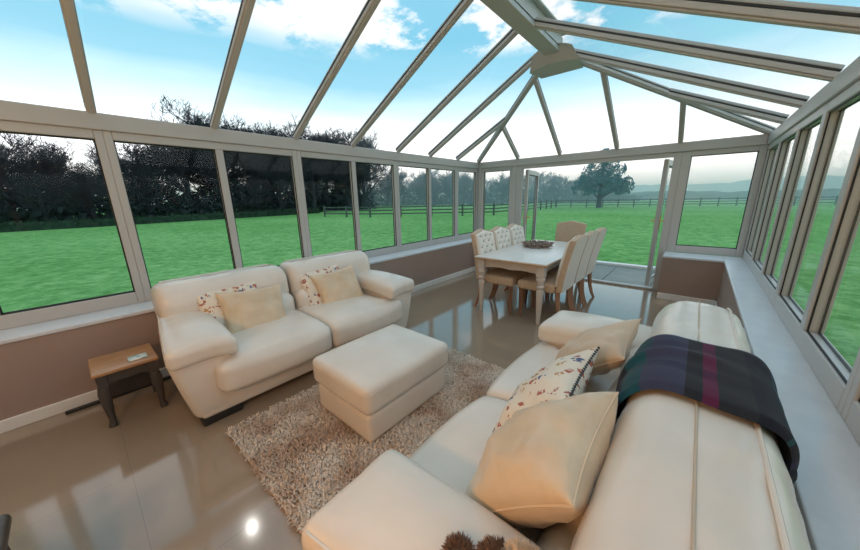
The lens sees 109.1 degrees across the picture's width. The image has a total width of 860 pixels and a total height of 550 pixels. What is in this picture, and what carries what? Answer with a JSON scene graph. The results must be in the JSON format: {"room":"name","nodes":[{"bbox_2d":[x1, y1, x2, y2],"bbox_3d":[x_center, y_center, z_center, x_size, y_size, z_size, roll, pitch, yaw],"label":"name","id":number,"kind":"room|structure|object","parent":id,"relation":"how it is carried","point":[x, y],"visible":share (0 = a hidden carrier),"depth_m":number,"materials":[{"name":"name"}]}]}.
{"room":"sunroom","nodes":[
{"label":"sunroom","id":0,"kind":"room"},
{"bbox_2d":[0,242,474,420],"bbox_3d":[-1.152,0.184,4.103,0.323,0.590,7.036,11,19,39],"label":"wall","id":1,"kind":"structure","parent":0,"point":[41,371],"depth_m":2.24,"materials":[{"name":"beige paint"}]},
{"bbox_2d":[0,120,145,329],"bbox_3d":[-3.047,-0.283,1.951,0.075,1.383,1.600,11,19,39],"label":"window","id":2,"kind":"structure","parent":1,"relation":"in","point":[23,317],"depth_m":2.36,"materials":[{"name":"grey plastic"}]},
{"bbox_2d":[102,131,307,300],"bbox_3d":[-2.027,-0.593,3.097,0.075,1.383,1.530,11,19,39],"label":"window","id":3,"kind":"structure","parent":1,"relation":"in","point":[218,149],"depth_m":2.90,"materials":[{"name":"grey plastic"}]},
{"bbox_2d":[0,238,471,344],"bbox_3d":[-1.161,-0.107,3.991,0.305,0.030,6.976,11,19,39],"label":"windowsill","id":4,"kind":"structure","parent":1,"relation":"on","point":[10,335],"depth_m":2.34,"materials":[{"name":"white plastic"}]},
{"bbox_2d":[0,266,475,433],"bbox_3d":[-1.168,0.499,3.891,0.018,0.085,6.580,11,19,39],"label":"baseboard","id":5,"kind":"structure","parent":1,"relation":"attached to","point":[11,423],"depth_m":2.21,"materials":[{"name":"white paint"}]},
{"bbox_2d":[296,150,399,257],"bbox_3d":[-1.028,-0.897,4.221,0.075,1.383,1.540,11,19,39],"label":"window","id":6,"kind":"structure","parent":1,"relation":"in","point":[351,160],"depth_m":4.18,"materials":[{"name":"grey plastic"}]},
{"bbox_2d":[396,161,456,251],"bbox_3d":[-0.018,-1.204,5.357,0.075,1.383,1.560,11,19,39],"label":"window","id":7,"kind":"structure","parent":1,"relation":"in","point":[413,245],"depth_m":5.34,"materials":[{"name":"grey plastic"}]},
{"bbox_2d":[457,167,477,239],"bbox_3d":[0.728,-1.431,6.195,0.075,1.383,0.730,11,19,39],"label":"window","id":8,"kind":"structure","parent":1,"relation":"in","point":[459,169],"depth_m":6.31,"materials":[{"name":"grey plastic"}]},
{"bbox_2d":[477,169,481,228],"bbox_3d":[1.027,-1.506,6.469,0.148,1.383,0.082,11,19,39],"label":"trim","id":9,"kind":"structure","parent":1,"relation":"attached to","point":[479,170],"depth_m":6.40,"materials":[{"name":"grey plastic"}]},
{"bbox_2d":[0,270,677,549],"bbox_3d":[0.269,0.838,2.900,4.278,0.140,7.266,11,19,39],"label":"floor","id":10,"kind":"structure","parent":0,"point":[159,478],"depth_m":1.79,"materials":[{"name":"beige tile"}]},
{"bbox_2d":[0,514,11,549],"bbox_3d":[-1.495,1.095,0.923,0.340,0.402,0.340,11,19,39],"label":"wooden stool","id":11,"kind":"object","parent":10,"relation":"on","point":[5,519],"visible":1,"depth_m":1.04,"materials":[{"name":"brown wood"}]},
{"bbox_2d":[65,375,170,414],"bbox_3d":[-2.406,0.927,2.418,0.030,0.022,0.620,11,19,39],"label":"floor vent","id":12,"kind":"object","parent":10,"relation":"on","point":[90,404],"visible":0.51,"depth_m":2.28,"materials":[{"name":"black plastic"}]},
{"bbox_2d":[88,343,168,427],"bbox_3d":[-2.166,0.782,2.215,0.346,0.404,0.330,11,19,39],"label":"side table","id":13,"kind":"object","parent":10,"relation":"on","point":[113,374],"visible":0.99,"depth_m":2.15,"materials":[{"name":"brown wood"}]},
{"bbox_2d":[150,250,413,426],"bbox_3d":[-1.193,0.350,2.883,1.090,0.869,2.127,11,19,39],"label":"leather sofa","id":14,"kind":"object","parent":10,"relation":"on","point":[214,369],"visible":0.66,"depth_m":2.34,"materials":[{"name":"beige leather"}]},
{"bbox_2d":[150,265,288,317],"bbox_3d":[-1.770,0.161,2.674,0.382,0.378,0.956,11,19,39],"label":"cushion","id":15,"kind":"object","parent":14,"relation":"on","point":[172,297],"depth_m":2.43,"materials":[{"name":"beige leather"}]},
{"bbox_2d":[197,281,256,327],"bbox_3d":[-1.604,0.307,2.513,0.239,0.427,0.479,12,20,43],"label":"floral cushion","id":16,"kind":"object","parent":14,"relation":"on","point":[208,302],"visible":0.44,"depth_m":2.40,"materials":[{"name":"fabric"}]},
{"bbox_2d":[215,283,285,333],"bbox_3d":[-1.436,0.337,2.542,0.271,0.461,0.519,13,20,43],"label":"cushion","id":17,"kind":"object","parent":14,"relation":"on","point":[242,310],"visible":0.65,"depth_m":2.47,"materials":[{"name":"beige fabric"}]},
{"bbox_2d":[214,309,331,391],"bbox_3d":[-1.366,0.539,2.512,0.825,0.293,0.840,11,19,39],"label":"seat cushion","id":18,"kind":"object","parent":14,"relation":"on","point":[263,351],"depth_m":2.26,"materials":[{"name":"beige leather"}]},
{"bbox_2d":[281,293,294,310],"bbox_3d":[-1.481,0.323,2.825,0.279,0.300,0.425,11,19,39],"label":"lumbar cushion","id":19,"kind":"object","parent":14,"relation":"on","point":[288,300],"depth_m":2.84,"materials":[{"name":"beige leather"}]},
{"bbox_2d":[291,288,308,307],"bbox_3d":[-1.188,0.234,3.154,0.279,0.300,0.425,11,19,39],"label":"lumbar cushion","id":20,"kind":"object","parent":14,"relation":"on","point":[300,297],"depth_m":2.96,"materials":[{"name":"beige leather"}]},
{"bbox_2d":[299,264,338,305],"bbox_3d":[-1.067,0.142,3.124,0.240,0.440,0.475,11,18,39],"label":"floral cushion","id":21,"kind":"object","parent":14,"relation":"on","point":[314,298],"visible":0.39,"depth_m":2.99,"materials":[{"name":"fabric"}]},
{"bbox_2d":[279,250,369,293],"bbox_3d":[-1.130,-0.034,3.395,0.385,0.375,0.956,11,19,39],"label":"cushion","id":22,"kind":"object","parent":14,"relation":"on","point":[293,268],"depth_m":3.19,"materials":[{"name":"beige leather"}]},
{"bbox_2d":[310,264,363,302],"bbox_3d":[-0.909,0.167,3.134,0.525,0.466,0.262,-14,19,-42],"label":"cushion","id":23,"kind":"object","parent":14,"relation":"on","point":[342,284],"visible":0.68,"depth_m":3.07,"materials":[{"name":"beige fabric"}]},
{"bbox_2d":[295,294,402,346],"bbox_3d":[-0.816,0.372,3.130,0.825,0.292,0.840,11,19,39],"label":"seat cushion","id":24,"kind":"object","parent":14,"relation":"on","point":[348,320],"depth_m":2.86,"materials":[{"name":"beige leather"}]},
{"bbox_2d":[226,347,503,534],"bbox_3d":[-0.225,0.929,2.205,1.415,0.042,1.833,11,19,39],"label":"shaggy rug","id":25,"kind":"object","parent":10,"relation":"on","point":[304,454],"visible":0.46,"depth_m":1.88,"materials":[{"name":"beige carpet"}]},
{"bbox_2d":[312,324,447,441],"bbox_3d":[-0.333,0.719,2.232,0.628,0.441,0.793,11,19,39],"label":"footstool","id":26,"kind":"object","parent":25,"relation":"on","point":[371,382],"visible":1,"depth_m":2.00,"materials":[{"name":"beige leather"}]},
{"bbox_2d":[471,229,527,314],"bbox_3d":[0.914,-0.075,4.082,0.652,1.042,0.460,11,19,39],"label":"dining chair","id":27,"kind":"object","parent":10,"relation":"on","point":[483,241],"visible":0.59,"depth_m":3.99,"materials":[{"name":"beige fabric"}]},
{"bbox_2d":[490,226,531,304],"bbox_3d":[1.227,-0.170,4.434,0.652,1.042,0.460,11,19,39],"label":"dining chair","id":28,"kind":"object","parent":10,"relation":"on","point":[502,238],"visible":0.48,"depth_m":4.42,"materials":[{"name":"beige fabric"}]},
{"bbox_2d":[506,224,524,289],"bbox_3d":[1.539,-0.265,4.785,0.652,1.042,0.460,11,19,39],"label":"dining chair","id":29,"kind":"object","parent":10,"relation":"on","point":[516,231],"visible":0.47,"depth_m":4.78,"materials":[{"name":"beige fabric"}]},
{"bbox_2d":[475,239,567,324],"bbox_3d":[1.522,-0.004,4.359,0.910,0.730,1.870,11,19,39],"label":"dining table","id":30,"kind":"object","parent":10,"relation":"on","point":[538,261],"visible":0.68,"depth_m":3.77,"materials":[{"name":"white wood"}]},
{"bbox_2d":[521,239,554,248],"bbox_3d":[1.563,-0.461,4.482,0.446,0.089,0.474,11,19,39],"label":"wreath","id":31,"kind":"object","parent":30,"relation":"on","point":[533,244],"visible":1,"depth_m":4.40,"materials":[{"name":"wicker"}]},
{"bbox_2d":[518,235,587,316],"bbox_3d":[1.447,0.021,3.662,0.652,1.042,0.460,11,19,39],"label":"dining chair","id":32,"kind":"object","parent":10,"relation":"on","point":[564,280],"visible":0.99,"depth_m":3.46,"materials":[{"name":"beige fabric"}]},
{"bbox_2d":[301,301,810,549],"bbox_3d":[0.672,0.699,1.366,1.090,0.869,2.127,11,19,39],"label":"leather sofa","id":33,"kind":"object","parent":10,"relation":"on","point":[678,472],"visible":0.6,"depth_m":0.78,"materials":[{"name":"beige leather"}]},
{"bbox_2d":[409,396,543,543],"bbox_3d":[0.299,0.849,1.163,0.825,0.292,0.840,11,19,39],"label":"seat cushion","id":34,"kind":"object","parent":33,"relation":"on","point":[454,452],"depth_m":1.27,"materials":[{"name":"beige leather"}]},
{"bbox_2d":[440,530,542,549],"bbox_3d":[0.096,0.675,0.608,0.290,0.184,0.337,11,19,39],"label":"plush toy","id":35,"kind":"object","parent":33,"relation":"on","point":[457,541],"visible":1,"depth_m":0.69,"materials":[{"name":"brown fur"}]},
{"bbox_2d":[465,391,618,528],"bbox_3d":[0.344,0.572,0.968,0.361,0.371,0.468,12,19,42],"label":"cushion","id":36,"kind":"object","parent":33,"relation":"on","point":[540,469],"visible":0.89,"depth_m":0.83,"materials":[{"name":"beige fabric"}]},
{"bbox_2d":[491,346,599,434],"bbox_3d":[0.472,0.504,1.273,0.302,0.369,0.465,11,18,39],"label":"floral cushion","id":37,"kind":"object","parent":33,"relation":"on","point":[569,375],"visible":0.57,"depth_m":1.18,"materials":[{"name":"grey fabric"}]},
{"bbox_2d":[486,341,620,401],"bbox_3d":[0.848,0.682,1.781,0.825,0.293,0.840,11,19,39],"label":"seat cushion","id":38,"kind":"object","parent":33,"relation":"on","point":[542,354],"depth_m":1.78,"materials":[{"name":"beige leather"}]},
{"bbox_2d":[536,516,581,549],"bbox_3d":[0.385,0.811,0.757,0.279,0.300,0.425,11,19,39],"label":"lumbar cushion","id":39,"kind":"object","parent":33,"relation":"on","point":[558,536],"depth_m":0.80,"materials":[{"name":"beige leather"}]},
{"bbox_2d":[555,319,640,377],"bbox_3d":[0.860,0.407,1.625,0.344,0.330,0.472,11,19,39],"label":"cushion","id":40,"kind":"object","parent":33,"relation":"on","point":[614,340],"visible":0.74,"depth_m":1.50,"materials":[{"name":"beige fabric"}]},
{"bbox_2d":[608,376,628,413],"bbox_3d":[0.959,0.637,1.402,0.279,0.300,0.425,11,19,39],"label":"lumbar cushion","id":41,"kind":"object","parent":33,"relation":"on","point":[612,385],"depth_m":1.44,"materials":[{"name":"beige fabric"}]},
{"bbox_2d":[620,345,640,372],"bbox_3d":[1.239,0.552,1.717,0.279,0.300,0.425,11,19,39],"label":"lumbar cushion","id":42,"kind":"object","parent":33,"relation":"on","point":[634,348],"depth_m":1.72,"materials":[{"name":"beige leather"}]},
{"bbox_2d":[570,389,810,549],"bbox_3d":[0.600,0.607,0.734,0.385,0.375,0.956,11,19,39],"label":"cushion","id":43,"kind":"object","parent":33,"relation":"on","point":[678,472],"depth_m":0.66,"materials":[{"name":"beige leather"}]},
{"bbox_2d":[649,301,750,352],"bbox_3d":[1.240,0.412,1.455,0.382,0.378,0.956,11,19,39],"label":"cushion","id":44,"kind":"object","parent":33,"relation":"on","point":[701,322],"depth_m":1.46,"materials":[{"name":"beige leather"}]},
{"bbox_2d":[616,334,799,483],"bbox_3d":[0.935,0.450,1.097,0.456,0.344,0.537,11,19,39],"label":"throw","id":45,"kind":"object","parent":33,"relation":"on","point":[736,382],"visible":0.81,"depth_m":0.98,"materials":[{"name":"fabric"}]},
{"bbox_2d":[534,231,598,311],"bbox_3d":[1.760,-0.073,4.013,0.652,1.042,0.460,11,19,39],"label":"dining chair","id":46,"kind":"object","parent":10,"relation":"on","point":[592,235],"visible":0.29,"depth_m":3.82,"materials":[{"name":"beige fabric"}]},
{"bbox_2d":[555,221,586,241],"bbox_3d":[2.228,-0.357,5.097,0.460,1.042,0.652,11,19,39],"label":"dining chair","id":47,"kind":"object","parent":10,"relation":"on","point":[565,231],"visible":0.29,"depth_m":5.18,"materials":[{"name":"beige fabric"}]},
{"bbox_2d":[547,227,606,304],"bbox_3d":[2.072,-0.169,4.365,0.652,1.042,0.460,11,19,39],"label":"dining chair","id":48,"kind":"object","parent":10,"relation":"on","point":[602,231],"visible":0.27,"depth_m":4.16,"materials":[{"name":"beige fabric"}]},
{"bbox_2d":[59,0,859,162],"bbox_3d":[0.262,-1.860,2.273,4.129,1.181,7.009,11,19,39],"label":"roof frame","id":49,"kind":"structure","parent":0,"point":[532,20],"depth_m":2.70,"materials":[{"name":"grey plastic"}]},
{"bbox_2d":[0,100,478,168],"bbox_3d":[-1.279,-1.554,3.767,0.108,0.122,7.066,11,19,39],"label":"roof beam","id":50,"kind":"structure","parent":49,"relation":"attached to","point":[9,110],"depth_m":2.68,"materials":[{"name":"grey plastic"}]},
{"bbox_2d":[479,134,768,168],"bbox_3d":[2.561,-1.938,4.997,4.040,0.122,0.108,11,19,39],"label":"trim","id":51,"kind":"structure","parent":49,"relation":"attached to","point":[762,139],"depth_m":4.48,"materials":[{"name":"grey plastic"}]},
{"bbox_2d":[766,56,859,144],"bbox_3d":[1.868,-0.946,1.131,0.108,0.122,7.066,11,19,39],"label":"trim","id":52,"kind":"structure","parent":49,"relation":"attached to","point":[850,75],"depth_m":2.01,"materials":[{"name":"grey plastic"}]},
{"bbox_2d":[656,258,724,300],"bbox_3d":[3.633,0.043,4.300,0.632,0.590,0.456,11,19,39],"label":"wall","id":53,"kind":"structure","parent":0,"point":[682,277],"depth_m":4.11,"materials":[{"name":"beige paint"}]},
{"bbox_2d":[510,152,682,290],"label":"door","id":54,"kind":"structure","parent":53,"relation":"in","point":[518,171],"depth_m":4.78,"materials":[{"name":"grey plastic"}]},
{"bbox_2d":[656,292,714,304],"bbox_3d":[3.481,0.333,4.194,0.611,0.085,0.018,11,19,39],"label":"baseboard","id":55,"kind":"structure","parent":53,"relation":"attached to","point":[672,297],"depth_m":4.21,"materials":[{"name":"white paint"}]},
{"bbox_2d":[663,251,723,262],"bbox_3d":[3.597,-0.251,4.204,0.624,0.030,0.408,11,19,39],"label":"trim","id":56,"kind":"structure","parent":53,"relation":"on","point":[675,255],"depth_m":4.13,"materials":[{"name":"plastic"}]},
{"bbox_2d":[666,145,768,256],"bbox_3d":[3.815,-0.970,4.145,0.808,1.383,0.075,11,19,39],"label":"window","id":57,"kind":"structure","parent":53,"relation":"in","point":[672,246],"depth_m":4.11,"materials":[{"name":"grey plastic"}]},
{"bbox_2d":[717,266,811,549],"bbox_3d":[1.820,0.757,1.615,0.237,0.590,7.036,11,19,39],"label":"wall","id":58,"kind":"structure","parent":0,"point":[725,299],"depth_m":3.20,"materials":[{"name":"beige paint"}]},
{"bbox_2d":[743,136,780,266],"bbox_3d":[3.868,-0.820,3.547,0.075,1.383,0.760,11,19,39],"label":"window","id":59,"kind":"structure","parent":58,"relation":"in","point":[773,147],"depth_m":3.75,"materials":[{"name":"grey plastic"}]},
{"bbox_2d":[749,104,826,304],"bbox_3d":[3.106,-0.588,2.690,0.075,1.383,1.580,11,19,39],"label":"window","id":60,"kind":"structure","parent":58,"relation":"in","point":[763,272],"depth_m":2.69,"materials":[{"name":"grey plastic"}]},
{"bbox_2d":[723,256,859,549],"bbox_3d":[1.778,0.460,1.530,0.219,0.030,6.976,11,19,39],"label":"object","id":61,"kind":"structure","parent":58,"relation":"on","point":[827,484],"depth_m":1.10,"materials":[{"name":"white laminate"}]},
{"bbox_2d":[773,80,859,414],"bbox_3d":[2.087,-0.278,1.544,0.075,1.383,1.550,11,19,39],"label":"window","id":62,"kind":"structure","parent":58,"relation":"in","point":[807,327],"depth_m":1.60,"materials":[{"name":"grey plastic"}]},
{"bbox_2d":[841,366,859,445],"bbox_3d":[1.090,0.025,0.423,0.075,1.383,1.510,11,19,39],"label":"window","id":63,"kind":"structure","parent":58,"relation":"in","point":[850,415],"depth_m":1.10,"materials":[{"name":"grey plastic"}]},
{"bbox_3d":[1.292,-0.409,6.260,0.471,0.590,0.456,11,19,39],"label":"wall","id":64,"kind":"structure","parent":0,"visible":0},
{"bbox_2d":[481,166,512,228],"bbox_3d":[1.345,-1.447,6.213,0.674,1.383,0.075,11,19,39],"label":"window","id":65,"kind":"structure","parent":64,"relation":"in","point":[510,168],"depth_m":6.13,"materials":[{"name":"grey plastic"}]},
{"label":"outside","id":66,"kind":"structure","parent":0,"visible":0},
{"bbox_2d":[0,199,859,367],"bbox_3d":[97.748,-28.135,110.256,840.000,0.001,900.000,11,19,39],"label":"ground","id":67,"kind":"structure","parent":66,"point":[38,268],"depth_m":11.65,"materials":[{"name":"green plant"}]},
{"bbox_2d":[0,133,73,218],"bbox_3d":[-33.483,-8.097,23.616,11.182,8.681,7.740,-1,14,0],"label":"bare tree","id":68,"kind":"object","parent":67,"relation":"on","point":[9,135],"visible":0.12,"depth_m":23.66,"materials":[{"name":"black plant"}]},
{"bbox_2d":[0,134,102,210],"bbox_3d":[-31.761,-7.883,25.509,9.344,7.254,6.468,2,15,12],"label":"bare tree","id":69,"kind":"object","parent":67,"relation":"on","point":[64,157],"visible":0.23,"depth_m":24.55,"materials":[{"name":"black plant"}]},
{"bbox_2d":[0,137,104,221],"bbox_3d":[-28.797,-6.571,22.190,8.008,6.217,5.543,-2,14,-2],"label":"bare tree","id":70,"kind":"object","parent":67,"relation":"on","point":[26,173],"visible":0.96,"depth_m":21.60,"materials":[{"name":"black plant"}]},
{"bbox_2d":[40,145,100,198],"bbox_3d":[-33.041,-9.227,29.111,6.181,8.124,6.510,-13,19,-40],"label":"bare tree","id":71,"kind":"object","parent":67,"relation":"on","point":[80,172],"visible":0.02,"depth_m":28.33,"materials":[{"name":"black plant"}]},
{"bbox_2d":[33,140,141,218],"bbox_3d":[-27.059,-7.399,24.112,5.173,6.799,5.448,-1,14,2],"label":"bare tree","id":72,"kind":"object","parent":67,"relation":"on","point":[87,196],"visible":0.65,"depth_m":23.24,"materials":[{"name":"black plant"}]},
{"bbox_2d":[81,143,179,206],"bbox_3d":[-29.368,-10.128,31.375,8.359,8.636,7.682,-1,14,2],"label":"bare tree","id":73,"kind":"object","parent":67,"relation":"on","point":[134,147],"visible":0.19,"depth_m":30.28,"materials":[{"name":"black plant"}]},
{"bbox_2d":[95,147,165,216],"bbox_3d":[-28.509,-8.645,29.020,5.496,6.858,5.218,8,17,33],"label":"bare tree","id":74,"kind":"object","parent":67,"relation":"on","point":[139,147],"visible":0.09,"depth_m":29.20,"materials":[{"name":"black plant"}]},
{"bbox_2d":[81,143,193,215],"bbox_3d":[-24.821,-7.777,26.346,6.148,6.352,5.650,-1,14,1],"label":"bare tree","id":75,"kind":"object","parent":67,"relation":"on","point":[137,174],"visible":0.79,"depth_m":26.02,"materials":[{"name":"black plant"}]},
{"bbox_2d":[0,207,319,232],"bbox_3d":[-25.865,-3.430,20.802,2.289,0.880,42.243,10,18,36],"label":"hedge","id":76,"kind":"object","parent":67,"relation":"on","point":[11,226],"visible":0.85,"depth_m":23.77,"materials":[{"name":"green plant"}]},
{"bbox_2d":[122,118,216,208],"bbox_3d":[-25.948,-10.728,31.502,8.558,9.621,9.313,2,14,11],"label":"bare tree","id":77,"kind":"object","parent":67,"relation":"on","point":[186,183],"visible":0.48,"depth_m":30.16,"materials":[{"name":"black plant"}]},
{"bbox_2d":[0,174,378,223],"bbox_3d":[-28.147,-7.806,31.848,13.775,4.523,54.580,9,17,35],"label":"undergrowth","id":78,"kind":"object","parent":67,"relation":"on","point":[173,205],"visible":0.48,"depth_m":29.27,"materials":[{"name":"green plant"}]},
{"bbox_2d":[144,118,238,202],"bbox_3d":[-27.181,-12.076,35.332,9.324,10.419,10.581,-6,15,-20],"label":"bare tree","id":79,"kind":"object","parent":67,"relation":"on","point":[195,194],"visible":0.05,"depth_m":34.04,"materials":[{"name":"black plant"}]},
{"bbox_2d":[151,95,249,201],"bbox_3d":[-24.409,-12.506,32.983,11.033,12.328,12.519,-4,15,-12],"label":"bare tree","id":80,"kind":"object","parent":67,"relation":"on","point":[187,117],"visible":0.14,"depth_m":31.38,"materials":[{"name":"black plant"}]},
{"bbox_2d":[144,125,266,211],"bbox_3d":[-22.684,-10.963,32.086,9.829,9.679,8.662,-5,15,-14],"label":"bare tree","id":81,"kind":"object","parent":67,"relation":"on","point":[198,156],"visible":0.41,"depth_m":30.67,"materials":[{"name":"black plant"}]},
{"bbox_2d":[166,113,262,206],"bbox_3d":[-26.640,-13.990,39.074,10.977,12.312,15.859,-11,17,-35],"label":"bare tree","id":82,"kind":"object","parent":67,"relation":"on","point":[202,113],"visible":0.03,"depth_m":36.23,"materials":[{"name":"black plant"}]},
{"bbox_2d":[184,113,314,211],"bbox_3d":[-19.127,-11.836,33.803,13.422,10.420,9.290,2,15,13],"label":"bare tree","id":83,"kind":"object","parent":67,"relation":"on","point":[256,160],"visible":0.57,"depth_m":33.33,"materials":[{"name":"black plant"}]},
{"bbox_2d":[227,122,308,206],"bbox_3d":[-22.102,-13.360,39.507,13.767,10.688,9.530,2,15,12],"label":"bare tree","id":84,"kind":"object","parent":67,"relation":"on","point":[246,122],"visible":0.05,"depth_m":37.65,"materials":[{"name":"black plant"}]},
{"bbox_2d":[247,121,310,209],"bbox_3d":[-17.821,-12.302,36.139,8.085,10.089,7.676,-4,15,-13],"label":"bare tree","id":85,"kind":"object","parent":67,"relation":"on","point":[259,181],"visible":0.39,"depth_m":35.15,"materials":[{"name":"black plant"}]},
{"bbox_2d":[252,113,323,183],"bbox_3d":[-20.038,-16.289,45.527,11.864,13.337,12.910,11,18,39],"label":"bare tree","id":86,"kind":"object","parent":67,"relation":"on","point":[294,125],"visible":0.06,"depth_m":42.00,"materials":[{"name":"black plant"}]},
{"bbox_2d":[264,124,342,208],"bbox_3d":[-15.831,-13.340,39.110,9.414,10.583,10.245,8,17,33],"label":"bare tree","id":87,"kind":"object","parent":67,"relation":"on","point":[312,170],"visible":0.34,"depth_m":39.25,"materials":[{"name":"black plant"}]},
{"bbox_2d":[273,121,342,207],"bbox_3d":[-16.900,-15.065,43.118,11.632,12.016,10.689,-11,17,-33],"label":"bare tree","id":88,"kind":"object","parent":67,"relation":"on","point":[322,138],"visible":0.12,"depth_m":42.29,"materials":[{"name":"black plant"}]},
{"bbox_2d":[277,123,342,191],"bbox_3d":[-20.388,-16.850,47.458,13.717,13.508,12.089,-10,17,-31],"label":"bare tree","id":89,"kind":"object","parent":67,"relation":"on","point":[284,127],"visible":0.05,"depth_m":47.17,"materials":[{"name":"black plant"}]},
{"bbox_2d":[305,124,370,194],"bbox_3d":[-15.286,-17.000,48.617,16.810,13.051,11.636,12,19,42],"label":"bare tree","id":90,"kind":"object","parent":67,"relation":"on","point":[320,135],"visible":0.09,"depth_m":46.61,"materials":[{"name":"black plant"}]},
{"bbox_2d":[314,127,385,209],"bbox_3d":[-11.520,-14.287,42.195,10.925,10.759,9.628,7,16,30],"label":"bare tree","id":91,"kind":"object","parent":67,"relation":"on","point":[346,185],"visible":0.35,"depth_m":41.36,"materials":[{"name":"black plant"}]},
{"bbox_2d":[325,128,390,202],"bbox_3d":[-11.463,-17.146,50.091,11.109,12.460,16.048,-6,15,-18],"label":"bare tree","id":92,"kind":"object","parent":67,"relation":"on","point":[348,135],"visible":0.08,"depth_m":47.21,"materials":[{"name":"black plant"}]},
{"bbox_2d":[322,126,410,209],"bbox_3d":[-10.990,-15.927,46.855,15.016,11.658,10.394,4,15,19],"label":"bare tree","id":93,"kind":"object","parent":67,"relation":"on","point":[365,193],"visible":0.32,"depth_m":45.59,"materials":[{"name":"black plant"}]},
{"bbox_2d":[377,170,407,197],"bbox_3d":[-7.830,-17.707,61.762,6.807,7.607,7.724,11,19,40],"label":"bare tree","id":94,"kind":"object","parent":67,"relation":"on","point":[401,180],"visible":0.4,"depth_m":61.15,"materials":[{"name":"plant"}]},
{"bbox_2d":[383,173,414,200],"bbox_3d":[-6.866,-19.432,68.659,9.709,7.538,6.720,-10,17,-32],"label":"bare tree","id":95,"kind":"object","parent":67,"relation":"on","point":[404,173],"visible":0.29,"depth_m":67.96,"materials":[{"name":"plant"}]},
{"bbox_2d":[400,171,425,204],"bbox_3d":[-3.080,-19.321,68.114,6.609,7.430,7.192,7,16,30],"label":"bare tree","id":96,"kind":"object","parent":67,"relation":"on","point":[411,185],"visible":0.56,"depth_m":67.42,"materials":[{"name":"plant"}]},
{"bbox_2d":[413,172,439,205],"bbox_3d":[-0.854,-17.640,62.207,5.592,6.978,5.310,5,15,22],"label":"bare tree","id":97,"kind":"object","parent":67,"relation":"on","point":[422,184],"visible":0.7,"depth_m":62.02,"materials":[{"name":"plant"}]},
{"bbox_2d":[420,169,451,204],"bbox_3d":[1.256,-17.670,61.348,7.512,7.398,6.620,1,14,7],"label":"bare tree","id":98,"kind":"object","parent":67,"relation":"on","point":[434,177],"visible":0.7,"depth_m":60.68,"materials":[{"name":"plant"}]},
{"bbox_2d":[323,200,556,216],"bbox_3d":[5.108,-6.780,30.902,29.370,1.000,9.028,-7,15,-23],"label":"fence","id":99,"kind":"object","parent":67,"relation":"on","point":[546,201],"visible":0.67,"depth_m":26.71,"materials":[{"name":"wood"}]},
{"bbox_2d":[435,174,465,204],"bbox_3d":[4.419,-17.917,62.700,5.385,7.077,5.671,12,20,43],"label":"bare tree","id":100,"kind":"object","parent":67,"relation":"on","point":[448,187],"visible":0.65,"depth_m":62.12,"materials":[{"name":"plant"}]},
{"bbox_2d":[445,172,472,204],"bbox_3d":[6.325,-17.859,62.558,6.244,6.978,7.086,-11,17,-35],"label":"bare tree","id":101,"kind":"object","parent":67,"relation":"on","point":[462,176],"visible":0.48,"depth_m":62.18,"materials":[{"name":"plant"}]},
{"bbox_2d":[461,176,473,204],"bbox_3d":[8.030,-17.000,61.209,4.716,5.886,4.478,4,15,20],"label":"bare tree","id":102,"kind":"object","parent":67,"relation":"on","point":[470,192],"visible":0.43,"depth_m":61.04,"materials":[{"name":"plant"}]},
{"bbox_2d":[333,188,648,205],"bbox_3d":[12.162,-18.669,70.014,58.027,5.255,55.610,11,19,39],"label":"undergrowth","id":103,"kind":"object","parent":67,"relation":"on","point":[623,197],"visible":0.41,"depth_m":67.73,"materials":[{"name":"green plant"}]},
{"bbox_2d":[488,171,509,203],"bbox_3d":[14.399,-17.410,60.793,5.334,6.656,5.064,-1,14,0],"label":"bare tree","id":104,"kind":"object","parent":67,"relation":"on","point":[505,187],"visible":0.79,"depth_m":60.94,"materials":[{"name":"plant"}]},
{"bbox_2d":[523,169,546,202],"bbox_3d":[20.188,-18.114,62.460,7.114,7.005,6.269,4,15,18],"label":"bare tree","id":105,"kind":"object","parent":67,"relation":"on","point":[531,182],"visible":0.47,"depth_m":61.93,"materials":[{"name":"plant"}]},
{"bbox_2d":[541,171,570,202],"bbox_3d":[25.170,-17.619,61.306,5.746,6.420,6.520,4,15,18],"label":"bare tree","id":106,"kind":"object","parent":67,"relation":"on","point":[557,182],"visible":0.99,"depth_m":61.33,"materials":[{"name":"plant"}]},
{"bbox_2d":[571,148,634,207],"bbox_3d":[20.590,-11.559,36.762,4.070,6.912,6.852,-14,19,-42],"label":"evergreen tree","id":107,"kind":"object","parent":67,"relation":"on","point":[606,180],"visible":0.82,"depth_m":36.23,"materials":[{"name":"green plant"}]},
{"bbox_2d":[374,175,844,197],"bbox_3d":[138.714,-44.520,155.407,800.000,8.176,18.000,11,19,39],"label":"fence","id":108,"kind":"object","parent":67,"relation":"on","point":[831,181],"visible":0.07,"depth_m":145.68,"materials":[{"name":"brown wood"}]},
{"bbox_2d":[382,188,840,201],"bbox_3d":[79.019,-16.084,59.173,360.000,2.514,18.000,11,19,39],"label":"woodland","id":109,"kind":"object","parent":67,"relation":"on","point":[692,195],"visible":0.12,"depth_m":66.12,"materials":[{"name":"green plant"}]},
{"bbox_2d":[584,264,654,286],"bbox_3d":[3.270,-0.030,6.386,5.240,0.040,2.074,11,19,39],"label":"patio","id":110,"kind":"structure","parent":67,"relation":"on","point":[636,276],"depth_m":6.18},
{"bbox_2d":[596,260,655,269],"bbox_3d":[3.723,-0.331,7.440,6.100,0.090,0.160,11,19,39],"label":"kerb","id":111,"kind":"object","parent":67,"relation":"on","point":[597,261],"depth_m":6.85,"materials":[{"name":"white"}]},
{"bbox_2d":[556,196,838,206],"bbox_3d":[44.931,-7.699,31.523,59.468,1.000,1.355,3,15,17],"label":"fence","id":112,"kind":"object","parent":67,"relation":"on","point":[795,197],"visible":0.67,"depth_m":35.80,"materials":[{"name":"wood"}]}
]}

